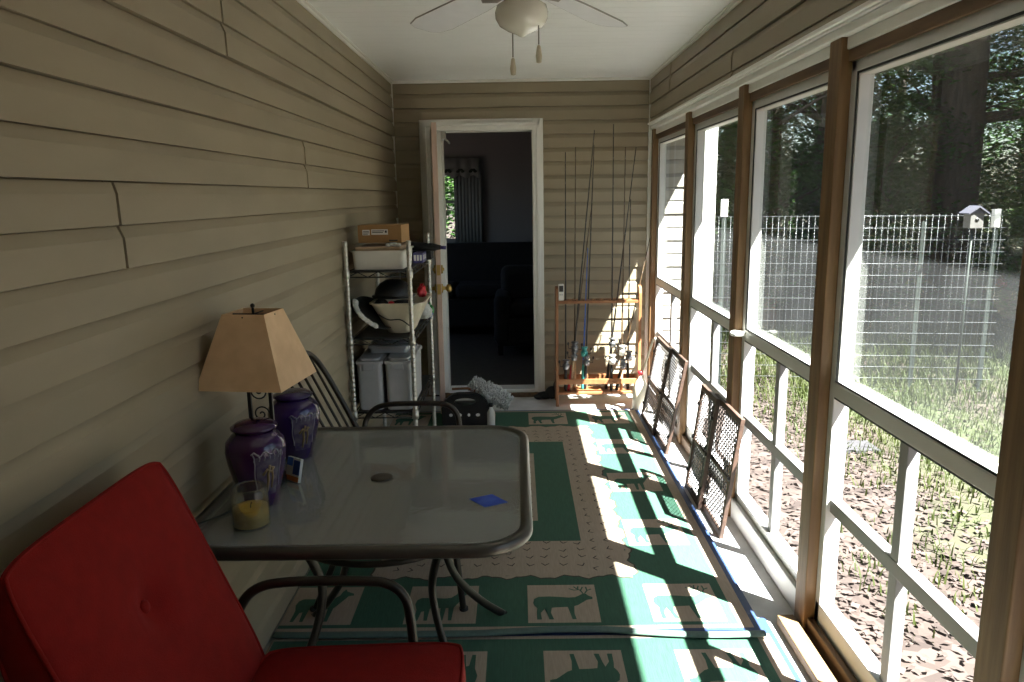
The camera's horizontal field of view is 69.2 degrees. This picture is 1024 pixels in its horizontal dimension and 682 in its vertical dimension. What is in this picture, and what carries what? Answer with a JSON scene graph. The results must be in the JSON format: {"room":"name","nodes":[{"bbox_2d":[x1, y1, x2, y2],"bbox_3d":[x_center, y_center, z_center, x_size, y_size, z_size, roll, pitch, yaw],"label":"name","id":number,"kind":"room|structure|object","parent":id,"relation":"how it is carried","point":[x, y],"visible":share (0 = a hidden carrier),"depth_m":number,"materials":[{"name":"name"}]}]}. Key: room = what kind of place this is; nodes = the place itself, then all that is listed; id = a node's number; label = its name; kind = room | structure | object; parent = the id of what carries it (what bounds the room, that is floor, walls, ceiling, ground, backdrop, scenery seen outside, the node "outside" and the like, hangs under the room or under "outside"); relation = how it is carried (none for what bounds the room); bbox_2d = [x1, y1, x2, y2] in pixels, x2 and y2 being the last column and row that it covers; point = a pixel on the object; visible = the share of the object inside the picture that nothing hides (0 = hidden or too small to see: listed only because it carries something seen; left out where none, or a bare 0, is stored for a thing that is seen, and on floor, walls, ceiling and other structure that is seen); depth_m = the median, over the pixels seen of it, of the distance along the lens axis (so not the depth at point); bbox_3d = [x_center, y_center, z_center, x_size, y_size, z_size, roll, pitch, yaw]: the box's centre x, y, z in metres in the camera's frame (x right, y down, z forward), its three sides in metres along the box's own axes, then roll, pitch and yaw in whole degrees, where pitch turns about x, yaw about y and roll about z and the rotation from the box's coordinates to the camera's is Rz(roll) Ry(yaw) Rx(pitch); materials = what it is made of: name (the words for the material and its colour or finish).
{"room":"sunroom","nodes":[
{"label":"sunroom","id":0,"kind":"room"},
{"bbox_2d":[0,0,399,681],"bbox_3d":[-0.931,-0.140,2.679,0.092,2.412,6.200,-1,11,1],"label":"wall","id":1,"kind":"structure","parent":0,"point":[168,168],"depth_m":1.92,"materials":[{"name":"plastic"}]},
{"bbox_2d":[296,0,393,83],"bbox_3d":[-0.913,-1.313,2.449,0.044,0.022,6.200,-1,11,1],"label":"trim","id":2,"kind":"structure","parent":1,"relation":"attached to","point":[304,3],"depth_m":3.87,"materials":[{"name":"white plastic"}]},
{"bbox_2d":[435,327,533,395],"bbox_3d":[-0.499,0.203,7.742,3.250,0.280,3.490,-1,11,1],"label":"floor","id":3,"kind":"structure","parent":0,"point":[473,350],"depth_m":7.10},
{"bbox_2d":[447,242,532,327],"bbox_3d":[-0.292,-0.620,8.594,2.670,1.000,0.800,-1,11,1],"label":"sofa","id":4,"kind":"object","parent":3,"relation":"on","point":[473,268],"visible":0.21,"depth_m":8.68,"materials":[{"name":"fabric"}]},
{"bbox_2d":[455,280,500,297],"bbox_3d":[-0.263,-0.598,8.480,0.730,0.140,0.570,-1,11,1],"label":"seat cushion","id":5,"kind":"object","parent":4,"relation":"on","point":[463,288],"depth_m":8.21,"materials":[{"name":"fabric"}]},
{"bbox_2d":[494,264,533,355],"bbox_3d":[0.216,-0.335,7.540,0.780,0.830,0.770,-1,11,1],"label":"armchair","id":6,"kind":"object","parent":3,"relation":"on","point":[513,302],"visible":0.48,"depth_m":7.23,"materials":[{"name":"fabric"}]},
{"bbox_2d":[510,298,533,315],"bbox_3d":[0.205,-0.343,7.401,0.440,0.120,0.500,-1,11,1],"label":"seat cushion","id":7,"kind":"object","parent":6,"relation":"on","point":[518,306],"depth_m":7.18,"materials":[{"name":"fabric"}]},
{"bbox_2d":[443,132,532,241],"bbox_3d":[-0.508,-1.433,9.149,3.250,2.450,0.100,-1,11,1],"label":"wall","id":8,"kind":"structure","parent":0,"point":[505,158],"depth_m":8.99,"materials":[{"name":"paint"}]},
{"bbox_2d":[445,200,454,242],"bbox_3d":[-0.893,-1.672,9.069,0.690,0.960,0.070,-1,11,1],"label":"window","id":9,"kind":"structure","parent":8,"relation":"in","point":[446,201],"depth_m":9.12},
{"bbox_2d":[444,158,478,178],"bbox_3d":[-0.845,-2.064,8.885,0.900,0.240,0.048,-1,11,1],"label":"window valance","id":10,"kind":"object","parent":9,"relation":"attached to","point":[453,167],"visible":0.44,"depth_m":8.88,"materials":[{"name":"fabric"}]},
{"bbox_2d":[454,173,482,242],"bbox_3d":[-0.527,-1.602,8.996,0.340,0.840,0.022,-1,11,1],"label":"sheer curtain","id":11,"kind":"object","parent":10,"relation":"hanging from","point":[468,207],"visible":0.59,"depth_m":9.00,"materials":[{"name":"fabric"}]},
{"bbox_2d":[307,0,732,80],"bbox_3d":[0.044,-1.360,2.403,2.060,0.060,6.260,-1,11,1],"label":"ceiling","id":12,"kind":"structure","parent":0,"point":[572,46],"depth_m":4.09,"materials":[{"name":"paint"}]},
{"bbox_2d":[410,0,627,74],"bbox_3d":[0.025,-1.003,2.045,1.365,0.501,1.218,-1,11,1],"label":"ceiling fan","id":13,"kind":"object","parent":12,"relation":"hanging from","point":[521,18],"visible":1,"depth_m":2.29,"materials":[{"name":"white glass"}]},
{"bbox_2d":[392,80,684,396],"bbox_3d":[0.260,-0.658,5.750,2.410,2.612,0.078,-1,11,1],"label":"wall","id":14,"kind":"structure","parent":0,"point":[570,111],"depth_m":5.62,"materials":[{"name":"plastic"}]},
{"bbox_2d":[426,122,451,413],"bbox_3d":[-0.507,-0.522,5.343,0.175,1.965,0.706,-1,11,-1],"label":"door","id":15,"kind":"structure","parent":14,"relation":"in","point":[438,269],"depth_m":5.03,"materials":[{"name":"paint"}]},
{"bbox_2d":[419,118,544,394],"bbox_3d":[-0.215,-0.625,5.777,0.922,2.116,0.164,-1,11,1],"label":"trim","id":16,"kind":"structure","parent":14,"relation":"attached to","point":[533,125],"depth_m":5.65,"materials":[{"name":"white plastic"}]},
{"bbox_2d":[449,384,534,392],"bbox_3d":[-0.159,0.384,5.964,0.680,0.027,0.145,-1,11,1],"label":"trim","id":17,"kind":"structure","parent":14,"relation":"attached to","point":[510,388],"depth_m":5.91,"materials":[{"name":"white wood"}]},
{"bbox_2d":[392,77,649,83],"bbox_3d":[0.065,-1.921,5.467,1.940,0.020,0.030,-1,11,1],"label":"trim","id":18,"kind":"structure","parent":14,"relation":"attached to","point":[590,78],"depth_m":5.45,"materials":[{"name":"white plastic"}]},
{"bbox_2d":[644,79,651,383],"bbox_3d":[1.058,-0.751,5.691,0.052,2.392,0.028,-1,11,1],"label":"trim","id":19,"kind":"structure","parent":14,"relation":"attached to","point":[650,130],"depth_m":5.67,"materials":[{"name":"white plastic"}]},
{"bbox_2d":[647,129,658,393],"bbox_3d":[1.101,-0.570,5.689,0.090,2.036,0.089,-1,11,1],"label":"trim","id":20,"kind":"structure","parent":14,"relation":"attached to","point":[654,155],"depth_m":5.62,"materials":[{"name":"brown wood"}]},
{"bbox_2d":[654,129,684,422],"bbox_3d":[1.118,-0.446,5.130,0.060,1.922,1.061,-1,11,1],"label":"window","id":21,"kind":"structure","parent":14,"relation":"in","point":[661,283],"depth_m":5.48,"materials":[{"name":"plastic"}]},
{"bbox_2d":[696,127,717,416],"bbox_3d":[1.499,-0.558,5.977,0.100,2.290,0.535,-1,11,1],"label":"trim","id":22,"kind":"structure","parent":14,"relation":"attached to","point":[711,138],"depth_m":5.67,"materials":[{"name":"white plastic"}]},
{"bbox_2d":[650,389,857,681],"bbox_3d":[1.110,0.903,3.296,0.088,0.066,5.175,-1,11,1],"label":"trim","id":23,"kind":"structure","parent":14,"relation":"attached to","point":[838,667],"depth_m":2.53,"materials":[{"name":"wood"}]},
{"bbox_2d":[263,394,837,681],"bbox_3d":[0.108,1.158,2.896,2.110,0.250,6.260,-1,11,1],"label":"floor","id":24,"kind":"structure","parent":0,"point":[764,597],"depth_m":3.39,"materials":[{"name":"paint"}]},
{"bbox_2d":[265,618,801,681],"bbox_3d":[0.031,1.330,1.346,1.810,0.010,2.930,-1,11,1],"label":"patterned rug","id":25,"kind":"object","parent":24,"relation":"on","point":[542,657],"visible":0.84,"depth_m":2.55,"materials":[{"name":"fabric"}]},
{"bbox_2d":[238,576,417,641],"bbox_3d":[-0.491,0.856,1.532,0.719,0.887,0.634,-1,11,1],"label":"patio chair","id":26,"kind":"object","parent":25,"relation":"on","point":[297,581],"visible":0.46,"depth_m":1.77,"materials":[{"name":"brown metal"}]},
{"bbox_2d":[0,462,264,681],"bbox_3d":[-0.699,0.581,1.465,0.235,0.564,0.552,-1,11,1],"label":"cushion","id":27,"kind":"object","parent":26,"relation":"on","point":[128,586],"visible":0.99,"depth_m":1.40,"materials":[{"name":"red fabric"}]},
{"bbox_2d":[252,642,465,681],"bbox_3d":[-0.351,0.821,1.524,0.492,0.131,0.556,-1,11,1],"label":"seat cushion","id":28,"kind":"object","parent":26,"relation":"on","point":[409,661],"visible":0.99,"depth_m":1.69,"materials":[{"name":"red fabric"}]},
{"bbox_2d":[195,425,532,645],"bbox_3d":[-0.400,0.770,2.388,0.925,0.722,1.005,-1,11,1],"label":"patio table","id":29,"kind":"object","parent":25,"relation":"on","point":[402,495],"visible":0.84,"depth_m":2.16,"materials":[{"name":"glass"}]},
{"bbox_2d":[233,500,268,529],"bbox_3d":[-0.697,0.439,1.978,0.097,0.110,0.097,-1,11,1],"label":"candle","id":30,"kind":"object","parent":29,"relation":"on","point":[251,514],"visible":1,"depth_m":1.95,"materials":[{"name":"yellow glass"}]},
{"bbox_2d":[224,417,285,507],"bbox_3d":[-0.724,0.343,2.105,0.166,0.250,0.167,-1,11,1],"label":"urn","id":31,"kind":"object","parent":29,"relation":"on","point":[255,450],"visible":0.95,"depth_m":2.05,"materials":[{"name":"purple ceramic"}]},
{"bbox_2d":[197,303,315,524],"bbox_3d":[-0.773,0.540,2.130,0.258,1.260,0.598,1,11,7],"label":"table lamp","id":32,"kind":"object","parent":29,"relation":"on","point":[252,349],"depth_m":2.11,"materials":[{"name":"beige fabric"}]},
{"bbox_2d":[267,388,319,460],"bbox_3d":[-0.729,0.276,2.489,0.169,0.234,0.171,-1,11,1],"label":"urn","id":33,"kind":"object","parent":29,"relation":"on","point":[296,413],"visible":0.83,"depth_m":2.43,"materials":[{"name":"ceramic"}]},
{"bbox_2d":[286,456,303,482],"bbox_3d":[-0.671,0.396,2.288,0.060,0.072,0.028,7,14,35],"label":"packet","id":34,"kind":"object","parent":29,"relation":"on","point":[294,464],"visible":1,"depth_m":2.28,"materials":[{"name":"paper"}]},
{"bbox_2d":[470,494,506,506],"bbox_3d":[-0.067,0.456,2.121,0.073,0.001,0.088,-9,14,-36],"label":"price tag","id":35,"kind":"object","parent":29,"relation":"on","point":[487,500],"visible":1,"depth_m":2.12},
{"bbox_2d":[272,409,766,638],"bbox_3d":[0.031,0.784,4.050,1.776,0.023,2.877,-1,11,1],"label":"patterned rug","id":36,"kind":"object","parent":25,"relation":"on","point":[617,543],"visible":0.56,"depth_m":3.14,"materials":[{"name":"fabric"}]},
{"bbox_2d":[291,350,467,611],"bbox_3d":[-0.499,0.519,3.045,0.755,0.964,0.634,-1,11,1],"label":"patio chair","id":37,"kind":"object","parent":36,"relation":"on","point":[314,359],"visible":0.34,"depth_m":3.19,"materials":[{"name":"brown metal"}]},
{"bbox_2d":[342,232,436,425],"bbox_3d":[-0.687,0.065,4.376,0.364,1.351,0.880,-1,11,1],"label":"shelf rack","id":38,"kind":"object","parent":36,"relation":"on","point":[369,333],"visible":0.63,"depth_m":3.98,"materials":[{"name":"silver metal"}]},
{"bbox_2d":[355,348,389,409],"bbox_3d":[-0.767,0.194,4.222,0.154,0.284,0.463,-1,11,1],"label":"storage box","id":39,"kind":"object","parent":38,"relation":"on","point":[371,368],"visible":0.56,"depth_m":4.01,"materials":[{"name":"plastic"}]},
{"bbox_2d":[350,246,413,269],"bbox_3d":[-0.701,-0.457,4.055,0.287,0.098,0.371,-1,11,1],"label":"storage bin","id":40,"kind":"object","parent":38,"relation":"on","point":[396,259],"visible":0.72,"depth_m":3.88,"materials":[{"name":"plastic"}]},
{"bbox_2d":[355,243,405,250],"bbox_3d":[-0.703,-0.469,4.050,0.240,0.112,0.320,-1,11,1],"label":"paper stack","id":41,"kind":"object","parent":40,"relation":"in","point":[370,246],"visible":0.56,"depth_m":3.89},
{"bbox_2d":[357,223,408,242],"bbox_3d":[-0.692,-0.584,4.011,0.236,0.095,0.182,0,11,5],"label":"cardboard box","id":42,"kind":"object","parent":41,"relation":"on","point":[367,233],"visible":0.97,"depth_m":3.93,"materials":[{"name":"cardboard"}]},
{"bbox_2d":[369,293,431,332],"bbox_3d":[-0.615,-0.155,4.170,0.301,0.174,0.441,-1,11,1],"label":"tub","id":43,"kind":"object","parent":38,"relation":"on","point":[395,316],"visible":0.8,"depth_m":4.00,"materials":[{"name":"beige plastic"}]},
{"bbox_2d":[356,296,390,328],"bbox_3d":[-0.745,-0.166,4.049,0.188,0.185,0.262,6,13,33],"label":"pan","id":44,"kind":"object","parent":43,"relation":"in","point":[365,307],"visible":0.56,"depth_m":4.06,"materials":[{"name":"metal"}]},
{"bbox_2d":[372,279,415,298],"bbox_3d":[-0.655,-0.295,4.104,0.241,0.100,0.256,-1,11,1],"label":"helmet","id":45,"kind":"object","parent":43,"relation":"in","point":[389,288],"visible":0.85,"depth_m":4.02,"materials":[{"name":"black plastic"}]},
{"bbox_2d":[384,343,421,409],"bbox_3d":[-0.610,0.192,4.220,0.157,0.284,0.463,-1,11,1],"label":"storage box","id":46,"kind":"object","parent":38,"relation":"on","point":[398,365],"visible":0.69,"depth_m":4.01,"materials":[{"name":"plastic"}]},
{"bbox_2d":[368,339,409,352],"bbox_3d":[-0.685,0.020,4.248,0.230,0.042,0.300,-1,11,1],"label":"container","id":47,"kind":"object","parent":46,"relation":"on","point":[373,348],"visible":0.61,"depth_m":4.11,"materials":[{"name":"plastic"}]},
{"bbox_2d":[412,250,433,259],"bbox_3d":[-0.585,-0.526,4.517,0.200,0.053,0.140,-1,11,1],"label":"carton","id":48,"kind":"object","parent":38,"relation":"on","point":[429,254],"visible":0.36,"depth_m":4.45,"materials":[{"name":"blue cardboard"}]},
{"bbox_2d":[404,242,445,250],"bbox_3d":[-0.581,-0.572,4.474,0.375,0.056,0.040,1,11,7],"label":"folded umbrella","id":49,"kind":"object","parent":48,"relation":"on","point":[417,245],"visible":0.62,"depth_m":4.45,"materials":[{"name":"black fabric"}]},
{"bbox_2d":[441,392,488,425],"bbox_3d":[-0.320,0.467,5.171,0.329,0.245,0.156,-1,11,1],"label":"case","id":50,"kind":"object","parent":36,"relation":"on","point":[472,412],"visible":0.82,"depth_m":5.10,"materials":[{"name":"black plastic"}]},
{"bbox_2d":[452,375,513,409],"bbox_3d":[-0.199,0.363,5.181,0.424,0.239,0.148,1,11,10],"label":"chenille duster","id":51,"kind":"object","parent":50,"relation":"on","point":[491,392],"visible":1,"depth_m":5.13,"materials":[{"name":"grey fabric"}]},
{"bbox_2d":[555,285,641,406],"bbox_3d":[0.645,0.027,5.621,0.638,0.905,0.229,-1,11,1],"label":"rack","id":52,"kind":"object","parent":24,"relation":"on","point":[559,378],"visible":0.91,"depth_m":5.59,"materials":[{"name":"brown wood"}]},
{"bbox_2d":[558,152,569,390],"bbox_3d":[0.393,-0.480,5.444,0.069,1.764,0.109,7,13,34],"label":"fishing rod","id":53,"kind":"object","parent":52,"relation":"on","point":[565,365],"visible":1,"depth_m":5.53,"materials":[{"name":"black plastic"}]},
{"bbox_2d":[573,147,582,389],"bbox_3d":[0.470,-0.510,5.486,0.071,1.804,0.104,-7,13,-29],"label":"fishing rod","id":54,"kind":"object","parent":52,"relation":"on","point":[574,373],"visible":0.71,"depth_m":5.54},
{"bbox_2d":[567,130,594,390],"bbox_3d":[0.502,-0.557,5.439,0.218,1.915,0.083,-2,11,-6],"label":"fishing rod","id":55,"kind":"object","parent":52,"relation":"on","point":[574,356],"visible":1,"depth_m":5.52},
{"bbox_2d":[581,248,591,388],"bbox_3d":[0.550,-0.154,5.561,0.078,1.074,0.093,-4,12,-18],"label":"fishing rod","id":56,"kind":"object","parent":52,"relation":"on","point":[584,352],"visible":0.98,"depth_m":5.58,"materials":[{"name":"teal plastic"}]},
{"bbox_2d":[583,149,593,388],"bbox_3d":[0.568,-0.518,5.495,0.085,1.814,0.100,-1,11,1],"label":"fishing rod","id":57,"kind":"object","parent":52,"relation":"on","point":[586,362],"visible":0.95,"depth_m":5.57,"materials":[{"name":"black plastic"}]},
{"bbox_2d":[559,386,632,394],"bbox_3d":[0.651,0.377,5.685,0.596,0.018,0.180,-1,11,1],"label":"shelf","id":58,"kind":"object","parent":52,"relation":"attached to","point":[590,389],"depth_m":5.63,"materials":[{"name":"brown wood"}]},
{"bbox_2d":[605,124,615,390],"bbox_3d":[0.737,-0.578,5.423,0.069,1.954,0.108,7,13,34],"label":"fishing rod","id":59,"kind":"object","parent":52,"relation":"on","point":[612,360],"visible":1,"depth_m":5.52,"materials":[{"name":"black plastic"}]},
{"bbox_2d":[604,149,635,388],"bbox_3d":[0.807,-0.511,5.493,0.222,1.795,0.083,-2,11,-5],"label":"fishing rod","id":60,"kind":"object","parent":52,"relation":"on","point":[612,343],"visible":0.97,"depth_m":5.55,"materials":[{"name":"black plastic"}]},
{"bbox_2d":[615,147,625,389],"bbox_3d":[0.817,-0.501,5.439,0.067,1.794,0.113,7,14,36],"label":"fishing rod","id":61,"kind":"object","parent":52,"relation":"on","point":[622,351],"visible":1,"depth_m":5.52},
{"bbox_2d":[625,199,636,388],"bbox_3d":[0.878,-0.329,5.518,0.071,1.424,0.104,-7,13,-30],"label":"fishing rod","id":62,"kind":"object","parent":52,"relation":"on","point":[628,356],"visible":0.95,"depth_m":5.57,"materials":[{"name":"black plastic"}]},
{"bbox_2d":[632,337,655,412],"bbox_3d":[0.952,0.244,5.406,0.152,0.551,0.120,9,15,41],"label":"broom","id":63,"kind":"object","parent":24,"relation":"on","point":[639,388],"visible":0.95,"depth_m":5.40,"materials":[{"name":"beige plastic"}]},
{"bbox_2d":[641,336,687,453],"bbox_3d":[0.986,0.330,4.868,0.147,0.591,0.786,-1,11,1],"label":"gate","id":64,"kind":"object","parent":24,"relation":"on","point":[659,377],"visible":1,"depth_m":4.81,"materials":[{"name":"brown wood"}]},
{"bbox_2d":[684,384,744,538],"bbox_3d":[0.989,0.570,3.672,0.119,0.579,0.626,-1,11,1],"label":"screen panel","id":65,"kind":"object","parent":24,"relation":"on","point":[699,497],"visible":1,"depth_m":3.65,"materials":[{"name":"brown wood"}]},
{"bbox_2d":[777,614,836,681],"bbox_3d":[1.005,1.128,2.227,0.060,0.038,1.050,-1,11,1],"label":"plank","id":66,"kind":"object","parent":24,"relation":"on","point":[803,648],"visible":1,"depth_m":2.53,"materials":[{"name":"wood"}]},
{"bbox_2d":[649,0,867,121],"bbox_3d":[1.041,-1.190,2.460,0.092,0.327,6.200,-1,11,1],"label":"wall","id":67,"kind":"structure","parent":0,"point":[752,31],"depth_m":3.32,"materials":[{"name":"plastic"}]},
{"bbox_2d":[676,112,694,443],"bbox_3d":[1.093,-0.349,4.566,0.090,2.036,0.090,-1,11,1],"label":"trim","id":68,"kind":"structure","parent":67,"relation":"attached to","point":[689,126],"depth_m":4.51,"materials":[{"name":"brown wood"}]},
{"bbox_2d":[649,0,742,78],"bbox_3d":[1.000,-1.340,2.431,0.039,0.020,6.200,-1,11,1],"label":"trim","id":69,"kind":"structure","parent":67,"relation":"attached to","point":[734,3],"depth_m":3.94,"materials":[{"name":"white plastic"}]},
{"bbox_2d":[686,108,737,485],"bbox_3d":[1.111,-0.232,4.039,0.060,1.922,0.996,-1,11,1],"label":"window","id":70,"kind":"structure","parent":67,"relation":"in","point":[719,317],"depth_m":4.37,"materials":[{"name":"plastic"}]},
{"bbox_2d":[722,84,752,515],"bbox_3d":[1.086,-0.141,3.506,0.090,2.036,0.090,-1,11,1],"label":"trim","id":71,"kind":"structure","parent":67,"relation":"attached to","point":[745,106],"depth_m":3.43,"materials":[{"name":"brown wood"}]},
{"bbox_2d":[730,71,828,610],"bbox_3d":[1.071,-0.011,3.025,0.128,1.965,0.911,-1,11,1],"label":"window","id":72,"kind":"structure","parent":67,"relation":"in","point":[761,533],"depth_m":3.25,"materials":[{"name":"plastic"}]},
{"bbox_2d":[648,0,960,133],"bbox_3d":[1.031,-0.990,2.499,0.086,0.094,6.200,-1,11,1],"label":"trim","id":73,"kind":"structure","parent":67,"relation":"attached to","point":[872,19],"depth_m":2.51,"materials":[{"name":"white plastic"}]},
{"bbox_2d":[794,37,852,632],"bbox_3d":[1.080,0.050,2.530,0.090,2.036,0.090,-1,11,1],"label":"wooden post","id":74,"kind":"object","parent":67,"relation":"attached to","point":[840,68],"depth_m":2.48,"materials":[{"name":"brown wood"}]},
{"bbox_2d":[814,0,1023,681],"bbox_3d":[1.097,0.162,2.029,0.060,1.922,0.941,-1,11,1],"label":"window","id":75,"kind":"structure","parent":67,"relation":"in","point":[917,437],"depth_m":2.22,"materials":[{"name":"wood"}]},
{"bbox_2d":[973,247,1023,681],"bbox_3d":[1.073,0.247,1.524,0.090,2.036,0.090,-1,11,1],"label":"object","id":76,"kind":"structure","parent":67,"relation":"attached to","point":[1000,642],"depth_m":1.55,"materials":[{"name":"brown wood"}]},
{"bbox_3d":[1.093,-1.195,2.479,0.048,0.502,6.360,-1,11,1],"label":"wall","id":77,"kind":"structure","parent":0,"visible":0},
{"bbox_2d":[657,0,1005,138],"bbox_3d":[1.081,-1.007,2.921,0.066,0.036,5.175,-1,11,1],"label":"trim","id":78,"kind":"structure","parent":77,"relation":"attached to","point":[963,8],"depth_m":2.12,"materials":[{"name":"wood"}]},
{"label":"outside","id":79,"kind":"structure","parent":0,"visible":0},
{"bbox_2d":[446,208,1021,681],"bbox_3d":[15.159,-2.170,19.854,90.000,0.300,100.000,-1,11,1],"label":"ground","id":80,"kind":"structure","parent":79,"point":[932,650],"depth_m":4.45,"materials":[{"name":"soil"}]},
{"bbox_2d":[445,176,454,237],"bbox_3d":[-1.005,-1.632,11.098,3.445,2.870,3.034,-3,11,-9],"label":"shrub","id":81,"kind":"object","parent":80,"relation":"on","point":[447,177],"visible":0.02,"depth_m":10.67,"materials":[{"name":"green plant"}]},
{"bbox_2d":[713,138,808,277],"bbox_3d":[4.772,-2.620,15.165,3.272,3.096,3.716,4,12,22],"label":"shrub","id":82,"kind":"object","parent":80,"relation":"on","point":[773,196],"visible":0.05,"depth_m":15.08,"materials":[{"name":"green plant"}]},
{"bbox_2d":[712,159,815,312],"bbox_3d":[3.183,-1.467,10.948,2.557,2.419,2.903,4,12,25],"label":"shrub","id":83,"kind":"object","parent":80,"relation":"on","point":[729,183],"visible":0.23,"depth_m":10.84,"materials":[{"name":"green plant"}]},
{"bbox_2d":[713,110,816,283],"bbox_3d":[2.341,-6.095,11.361,5.277,11.107,5.473,-4,12,-17],"label":"tree","id":84,"kind":"object","parent":80,"relation":"on","point":[730,138],"visible":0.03,"depth_m":10.59,"materials":[{"name":"green plant"}]},
{"bbox_2d":[714,110,817,254],"bbox_3d":[2.481,-8.513,12.863,7.201,15.283,7.197,1,11,7],"label":"tree","id":85,"kind":"object","parent":80,"relation":"on","point":[771,114],"visible":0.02,"depth_m":11.26,"materials":[{"name":"green plant"}]},
{"bbox_2d":[712,130,906,308],"bbox_3d":[4.123,-1.837,11.735,3.445,2.870,3.034,-2,11,-5],"label":"shrub","id":86,"kind":"object","parent":80,"relation":"on","point":[779,184],"visible":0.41,"depth_m":11.30,"materials":[{"name":"green plant"}]},
{"bbox_2d":[717,57,931,269],"bbox_3d":[5.996,-7.902,15.928,6.078,12.793,6.304,-11,15,-41],"label":"tree","id":87,"kind":"object","parent":80,"relation":"on","point":[773,109],"visible":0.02,"depth_m":16.11,"materials":[{"name":"green plant"}]},
{"bbox_2d":[766,158,915,287],"bbox_3d":[6.056,-2.264,14.275,2.795,2.645,3.174,-9,14,-36],"label":"shrub","id":88,"kind":"object","parent":80,"relation":"on","point":[868,158],"visible":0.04,"depth_m":14.13,"materials":[{"name":"green plant"}]},
{"bbox_2d":[714,40,975,306],"bbox_3d":[3.700,-7.058,10.725,5.707,13.196,5.666,3,12,19],"label":"tree","id":89,"kind":"object","parent":80,"relation":"on","point":[790,116],"visible":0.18,"depth_m":11.32,"materials":[{"name":"green plant"}]},
{"bbox_2d":[767,57,932,228],"bbox_3d":[8.855,-8.575,19.000,6.050,12.840,6.046,-8,13,-34],"label":"tree","id":90,"kind":"object","parent":80,"relation":"on","point":[799,130],"visible":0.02,"depth_m":19.74,"materials":[{"name":"green plant"}]},
{"bbox_2d":[712,199,1007,392],"bbox_3d":[2.903,-0.392,6.528,2.582,1.710,0.052,0,11,6],"label":"wire fence","id":91,"kind":"object","parent":80,"relation":"on","point":[996,215],"visible":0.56,"depth_m":6.47,"materials":[{"name":"grey metal"}]},
{"bbox_2d":[709,315,1014,642],"bbox_3d":[4.310,0.441,6.168,5.715,0.171,7.478,-1,11,1],"label":"grass","id":92,"kind":"structure","parent":80,"relation":"on","point":[877,379],"depth_m":6.70,"materials":[{"name":"plant"}]},
{"bbox_2d":[846,440,880,453],"bbox_3d":[2.374,0.739,5.168,0.290,0.030,0.210,-1,11,1],"label":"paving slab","id":93,"kind":"object","parent":80,"relation":"on","point":[855,442],"visible":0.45,"depth_m":5.13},
{"bbox_2d":[716,62,1023,292],"bbox_3d":[5.572,-8.493,11.771,7.337,15.570,7.332,10,15,44],"label":"tree","id":94,"kind":"object","parent":80,"relation":"on","point":[823,102],"visible":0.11,"depth_m":11.78,"materials":[{"name":"green plant"}]},
{"bbox_2d":[763,93,1020,322],"bbox_3d":[5.361,-1.926,11.066,3.511,3.322,3.987,-9,13,-34],"label":"shrub","id":95,"kind":"object","parent":80,"relation":"on","point":[885,244],"visible":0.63,"depth_m":10.74,"materials":[{"name":"green plant"}]},
{"bbox_2d":[803,28,1023,274],"bbox_3d":[8.372,-7.081,14.065,5.108,11.810,5.071,2,11,15],"label":"tree","id":96,"kind":"object","parent":80,"relation":"on","point":[937,92],"visible":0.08,"depth_m":14.50,"materials":[{"name":"green plant"}]},
{"bbox_2d":[863,141,1023,288],"bbox_3d":[7.938,-2.184,13.201,3.034,2.870,3.445,4,12,23],"label":"shrub","id":97,"kind":"object","parent":80,"relation":"on","point":[934,156],"visible":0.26,"depth_m":13.07,"materials":[{"name":"green plant"}]},
{"bbox_2d":[868,25,1023,227],"bbox_3d":[11.235,-8.187,17.671,5.371,12.508,5.410,-11,15,-41],"label":"tree","id":98,"kind":"object","parent":80,"relation":"on","point":[992,35],"visible":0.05,"depth_m":18.24,"materials":[{"name":"green plant"}]},
{"bbox_2d":[873,53,1023,237],"bbox_3d":[13.135,-8.972,21.958,5.869,12.352,6.087,4,12,25],"label":"tree","id":99,"kind":"object","parent":80,"relation":"on","point":[985,143],"visible":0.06,"depth_m":22.19,"materials":[{"name":"green plant"}]},
{"bbox_2d":[896,28,1023,240],"bbox_3d":[11.764,-8.505,13.667,6.910,14.673,6.914,-3,11,-11],"label":"tree","id":100,"kind":"object","parent":80,"relation":"on","point":[1007,36],"visible":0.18,"depth_m":14.90,"materials":[{"name":"green plant"}]},
{"bbox_2d":[920,24,1023,303],"bbox_3d":[6.728,-7.512,10.271,7.788,14.238,8.013,-7,13,-29],"label":"tree","id":101,"kind":"object","parent":80,"relation":"on","point":[958,95],"visible":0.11,"depth_m":11.32,"materials":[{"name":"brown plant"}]},
{"bbox_2d":[954,205,989,394],"bbox_3d":[3.845,-0.322,6.301,0.170,1.631,0.150,-1,11,1],"label":"birdhouse","id":102,"kind":"object","parent":80,"relation":"on","point":[973,214],"visible":0.98,"depth_m":6.19,"materials":[{"name":"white wood"}]},
{"bbox_2d":[925,139,1023,318],"bbox_3d":[6.891,-1.305,9.314,2.795,2.645,3.174,4,12,24],"label":"shrub","id":103,"kind":"object","parent":80,"relation":"on","point":[988,200],"visible":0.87,"depth_m":9.50,"materials":[{"name":"green plant"}]},
{"bbox_2d":[973,167,1023,305],"bbox_3d":[8.514,-1.845,10.913,3.716,3.096,3.272,-2,11,-6],"label":"shrub","id":104,"kind":"object","parent":80,"relation":"on","point":[991,207],"visible":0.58,"depth_m":11.52,"materials":[{"name":"green plant"}]},
{"bbox_2d":[975,39,1023,271],"bbox_3d":[9.454,-5.738,11.530,4.809,10.121,4.987,6,13,33],"label":"tree","id":105,"kind":"object","parent":80,"relation":"on","point":[1013,61],"visible":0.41,"depth_m":12.91,"materials":[{"name":"green plant"}]},
{"bbox_2d":[985,30,1023,235],"bbox_3d":[18.572,-10.222,26.352,6.101,12.948,6.098,6,13,31],"label":"tree","id":106,"kind":"object","parent":80,"relation":"on","point":[1011,135],"visible":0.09,"depth_m":27.00,"materials":[{"name":"green plant"}]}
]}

